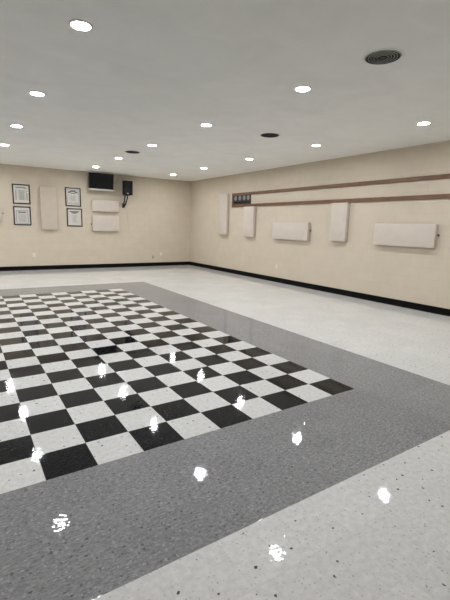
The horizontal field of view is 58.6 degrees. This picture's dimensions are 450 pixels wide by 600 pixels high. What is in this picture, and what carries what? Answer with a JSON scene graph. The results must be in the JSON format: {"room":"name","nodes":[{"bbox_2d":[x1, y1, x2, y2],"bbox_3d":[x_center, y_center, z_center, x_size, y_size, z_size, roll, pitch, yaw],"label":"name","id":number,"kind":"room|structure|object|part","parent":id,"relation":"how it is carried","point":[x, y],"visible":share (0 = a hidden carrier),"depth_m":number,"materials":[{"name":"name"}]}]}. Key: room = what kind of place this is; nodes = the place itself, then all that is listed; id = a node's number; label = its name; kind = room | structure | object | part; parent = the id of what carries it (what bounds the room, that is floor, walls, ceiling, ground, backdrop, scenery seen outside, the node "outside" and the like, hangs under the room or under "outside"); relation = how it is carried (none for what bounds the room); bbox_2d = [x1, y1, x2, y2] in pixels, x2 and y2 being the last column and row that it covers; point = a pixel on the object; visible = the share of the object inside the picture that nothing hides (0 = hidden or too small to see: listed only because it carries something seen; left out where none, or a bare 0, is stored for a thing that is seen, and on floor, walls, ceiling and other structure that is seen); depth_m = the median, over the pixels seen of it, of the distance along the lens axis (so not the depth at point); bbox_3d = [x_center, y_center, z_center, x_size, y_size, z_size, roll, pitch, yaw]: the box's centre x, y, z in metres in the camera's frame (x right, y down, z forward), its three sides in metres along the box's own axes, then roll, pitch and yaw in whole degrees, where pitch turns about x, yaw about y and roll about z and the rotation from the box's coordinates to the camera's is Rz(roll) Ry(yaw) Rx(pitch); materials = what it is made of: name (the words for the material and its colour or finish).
{"room":"community hall","nodes":[
{"label":"community hall","id":0,"kind":"room"},
{"bbox_2d":[0,164,190,266],"bbox_3d":[-6.711,-2.390,11.728,12.811,3.088,0.152,-5,12,-33],"label":"wall","id":1,"kind":"structure","parent":0,"point":[158,210],"depth_m":13.24,"materials":[{"name":"beige paint"}]},
{"bbox_2d":[0,205,2,220],"bbox_3d":[-7.039,-2.476,11.339,1.369,0.442,0.098,-5,12,-33],"label":"acoustic panel","id":2,"kind":"object","parent":1,"relation":"attached to","point":[1,213],"visible":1,"depth_m":11.64,"materials":[{"name":"beige fabric"}]},
{"bbox_2d":[12,184,30,203],"bbox_3d":[-6.050,-3.143,11.909,0.472,0.570,0.023,-5,12,-33],"label":"framed certificate","id":3,"kind":"object","parent":1,"relation":"attached to","point":[20,192],"visible":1,"depth_m":11.91,"materials":[{"name":"black"}]},
{"bbox_2d":[13,206,30,224],"bbox_3d":[-6.073,-2.523,12.020,0.469,0.552,0.023,-5,12,-33],"label":"framed certificate","id":4,"kind":"object","parent":1,"relation":"attached to","point":[22,215],"visible":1,"depth_m":12.02,"materials":[{"name":"black"}]},
{"bbox_2d":[39,187,57,229],"bbox_3d":[-5.428,-2.813,12.346,0.460,1.271,0.098,-5,12,-33],"label":"acoustic panel","id":5,"kind":"object","parent":1,"relation":"attached to","point":[48,202],"visible":1,"depth_m":12.30,"materials":[{"name":"beige fabric"}]},
{"bbox_2d":[65,187,80,206],"bbox_3d":[-4.814,-3.260,12.710,0.476,0.576,0.023,-5,12,-33],"label":"framed certificate","id":6,"kind":"object","parent":1,"relation":"attached to","point":[72,195],"visible":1,"depth_m":12.71,"materials":[{"name":"black"}]},
{"bbox_2d":[66,208,82,226],"bbox_3d":[-4.812,-2.642,12.837,0.472,0.564,0.023,-5,12,-33],"label":"framed certificate","id":7,"kind":"object","parent":1,"relation":"attached to","point":[74,216],"visible":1,"depth_m":12.83,"materials":[{"name":"black"}]},
{"bbox_2d":[0,261,189,270],"bbox_3d":[-6.705,-0.921,11.921,12.805,0.130,0.026,-5,12,-33],"label":"baseboard","id":8,"kind":"structure","parent":1,"relation":"attached to","point":[46,267],"depth_m":13.34,"materials":[{"name":"black rubber"}]},
{"bbox_2d":[91,215,118,230],"bbox_3d":[-3.989,-2.548,13.359,0.927,0.497,0.098,-5,12,-33],"label":"acoustic panel","id":9,"kind":"object","parent":1,"relation":"attached to","point":[99,223],"visible":1,"depth_m":13.31,"materials":[{"name":"beige fabric"}]},
{"bbox_2d":[91,200,118,211],"bbox_3d":[-3.955,-3.106,13.269,0.887,0.354,0.098,-5,12,-33],"label":"acoustic panel","id":10,"kind":"object","parent":1,"relation":"attached to","point":[97,205],"visible":1,"depth_m":13.22,"materials":[{"name":"beige fabric"}]},
{"bbox_2d":[122,195,129,207],"bbox_3d":[-3.332,-3.321,13.525,0.198,0.413,0.291,-5,12,-33],"label":"bracket","id":11,"kind":"object","parent":1,"relation":"attached to","point":[124,202],"visible":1,"depth_m":13.52,"materials":[{"name":"black metal"}]},
{"bbox_2d":[122,180,132,194],"bbox_3d":[-3.277,-3.740,13.374,0.334,0.478,0.320,-4,12,-28],"label":"loudspeaker","id":12,"kind":"object","parent":1,"relation":"attached to","point":[127,186],"visible":1,"depth_m":13.27,"materials":[{"name":"black plastic"}]},
{"bbox_3d":[-4.070,-3.821,13.051,0.213,0.229,0.091,-5,12,-33],"label":"television mount","id":13,"kind":"object","parent":1,"relation":"attached to","visible":0},
{"bbox_2d":[88,172,113,190],"bbox_3d":[-3.992,-3.787,12.884,0.780,0.529,0.259,-5,12,-33],"label":"television","id":14,"kind":"object","parent":13,"relation":"attached to","point":[97,181],"visible":1,"depth_m":12.81,"materials":[{"name":"black plastic"}]},
{"bbox_2d":[0,265,449,599],"bbox_3d":[-2.376,0.518,5.455,12.811,0.122,15.850,-5,12,-33],"label":"floor","id":15,"kind":"structure","parent":0,"point":[173,432],"depth_m":2.87,"materials":[{"name":"tile"}]},
{"bbox_2d":[0,0,449,181],"bbox_3d":[-2.289,-2.637,4.874,12.811,0.122,15.850,-5,12,-33],"label":"ceiling","id":16,"kind":"structure","parent":0,"point":[146,72],"depth_m":4.50,"materials":[{"name":"paint"}]},
{"bbox_2d":[10,124,22,127],"bbox_3d":[-3.560,-2.969,6.850,0.192,0.010,0.192,-5,12,-33],"label":"recessed light","id":17,"kind":"object","parent":16,"relation":"in","point":[12,125],"visible":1,"depth_m":6.85,"materials":[{"name":"white"}]},
{"bbox_2d":[29,91,45,95],"bbox_3d":[-2.375,-2.610,5.075,0.192,0.010,0.192,-5,12,-33],"label":"recessed light","id":18,"kind":"object","parent":16,"relation":"in","point":[36,93],"visible":1,"depth_m":5.05,"materials":[{"name":"white"}]},
{"bbox_2d":[68,19,92,30],"bbox_3d":[-1.181,-2.247,3.284,0.192,0.010,0.192,-5,12,-33],"label":"recessed light","id":19,"kind":"object","parent":16,"relation":"in","point":[78,24],"visible":1,"depth_m":3.27,"materials":[{"name":"white"}]},
{"bbox_2d":[124,150,140,153],"bbox_3d":[-2.083,-3.330,9.033,0.378,0.014,0.378,-5,12,-33],"label":"ceiling vent","id":20,"kind":"object","parent":16,"relation":"in","point":[126,151],"visible":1,"depth_m":8.99,"materials":[{"name":"grey metal"}]},
{"bbox_2d":[200,123,211,126],"bbox_3d":[-0.297,-2.801,6.422,0.192,0.010,0.192,-5,12,-33],"label":"recessed light","id":21,"kind":"object","parent":16,"relation":"in","point":[202,124],"visible":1,"depth_m":6.38,"materials":[{"name":"white"}]},
{"bbox_2d":[259,132,280,137],"bbox_3d":[0.784,-2.879,7.013,0.378,0.014,0.378,-5,12,-33],"label":"ceiling vent","id":22,"kind":"object","parent":16,"relation":"in","point":[269,134],"visible":1,"depth_m":6.99,"materials":[{"name":"black metal"}]},
{"bbox_2d":[294,86,310,91],"bbox_3d":[0.897,-2.438,4.632,0.192,0.010,0.192,-5,12,-33],"label":"recessed light","id":23,"kind":"object","parent":16,"relation":"in","point":[298,88],"visible":1,"depth_m":4.61,"materials":[{"name":"white"}]},
{"bbox_2d":[361,48,404,64],"bbox_3d":[1.465,-2.254,3.726,0.378,0.014,0.378,-5,12,-33],"label":"ceiling vent","id":24,"kind":"object","parent":16,"relation":"in","point":[381,56],"visible":1,"depth_m":3.70,"materials":[{"name":"black metal"}]},
{"bbox_2d":[417,121,430,124],"bbox_3d":[2.957,-2.628,5.968,0.192,0.010,0.192,-5,12,-33],"label":"recessed light","id":25,"kind":"object","parent":16,"relation":"in","point":[423,122],"visible":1,"depth_m":5.96,"materials":[{"name":"white"}]},
{"bbox_2d":[190,140,449,308],"bbox_3d":[3.089,-1.560,8.681,0.152,3.088,15.850,-5,12,-33],"label":"wall","id":26,"kind":"structure","parent":0,"point":[419,275],"depth_m":9.13,"materials":[{"name":"beige paint"}]},
{"bbox_2d":[218,194,228,234],"bbox_3d":[-0.037,-2.793,13.096,0.098,1.286,0.457,-5,12,-33],"label":"acoustic panel","id":27,"kind":"object","parent":26,"relation":"attached to","point":[223,198],"visible":1,"depth_m":13.01,"materials":[{"name":"beige fabric"}]},
{"bbox_2d":[243,206,255,236],"bbox_3d":[0.734,-2.335,11.972,0.098,0.884,0.482,-5,12,-33],"label":"acoustic panel","id":28,"kind":"object","parent":26,"relation":"attached to","point":[249,212],"visible":1,"depth_m":11.89,"materials":[{"name":"beige fabric"}]},
{"bbox_2d":[272,222,310,240],"bbox_3d":[1.726,-1.808,10.517,0.098,0.448,1.387,-5,12,-33],"label":"acoustic panel","id":29,"kind":"object","parent":26,"relation":"attached to","point":[281,230],"visible":1,"depth_m":10.42,"materials":[{"name":"beige fabric"}]},
{"bbox_2d":[190,262,449,316],"bbox_3d":[2.975,-0.099,8.900,0.026,0.130,15.850,-5,12,-33],"label":"baseboard","id":30,"kind":"structure","parent":26,"relation":"attached to","point":[416,306],"depth_m":9.29,"materials":[{"name":"black rubber"}]},
{"bbox_2d":[329,202,349,241],"bbox_3d":[2.610,-1.777,9.158,0.098,0.860,0.466,-5,12,-33],"label":"acoustic panel","id":31,"kind":"object","parent":26,"relation":"attached to","point":[339,218],"visible":1,"depth_m":9.10,"materials":[{"name":"beige fabric"}]},
{"bbox_2d":[232,174,449,206],"bbox_3d":[2.673,-2.408,9.030,0.035,0.422,8.931,-5,12,-33],"label":"wall rail","id":32,"kind":"object","parent":26,"relation":"attached to","point":[243,199],"visible":1,"depth_m":8.98,"materials":[{"name":"brown wood"}]},
{"bbox_3d":[2.677,-2.578,8.998,0.035,0.076,8.931,-5,12,-33],"label":"rail","id":33,"kind":"part","parent":32,"relation":"part of","materials":[{"name":"brown wood"}]},
{"bbox_3d":[2.668,-2.239,9.061,0.035,0.078,8.931,-5,12,-33],"label":"rail","id":34,"kind":"part","parent":32,"relation":"part of","materials":[{"name":"brown wood"}]},
{"bbox_2d":[373,224,438,247],"bbox_3d":[3.509,-1.268,7.844,0.098,0.433,1.344,-5,12,-33],"label":"acoustic panel","id":35,"kind":"object","parent":26,"relation":"attached to","point":[407,235],"visible":1,"depth_m":7.75,"materials":[{"name":"beige fabric"}]}
]}

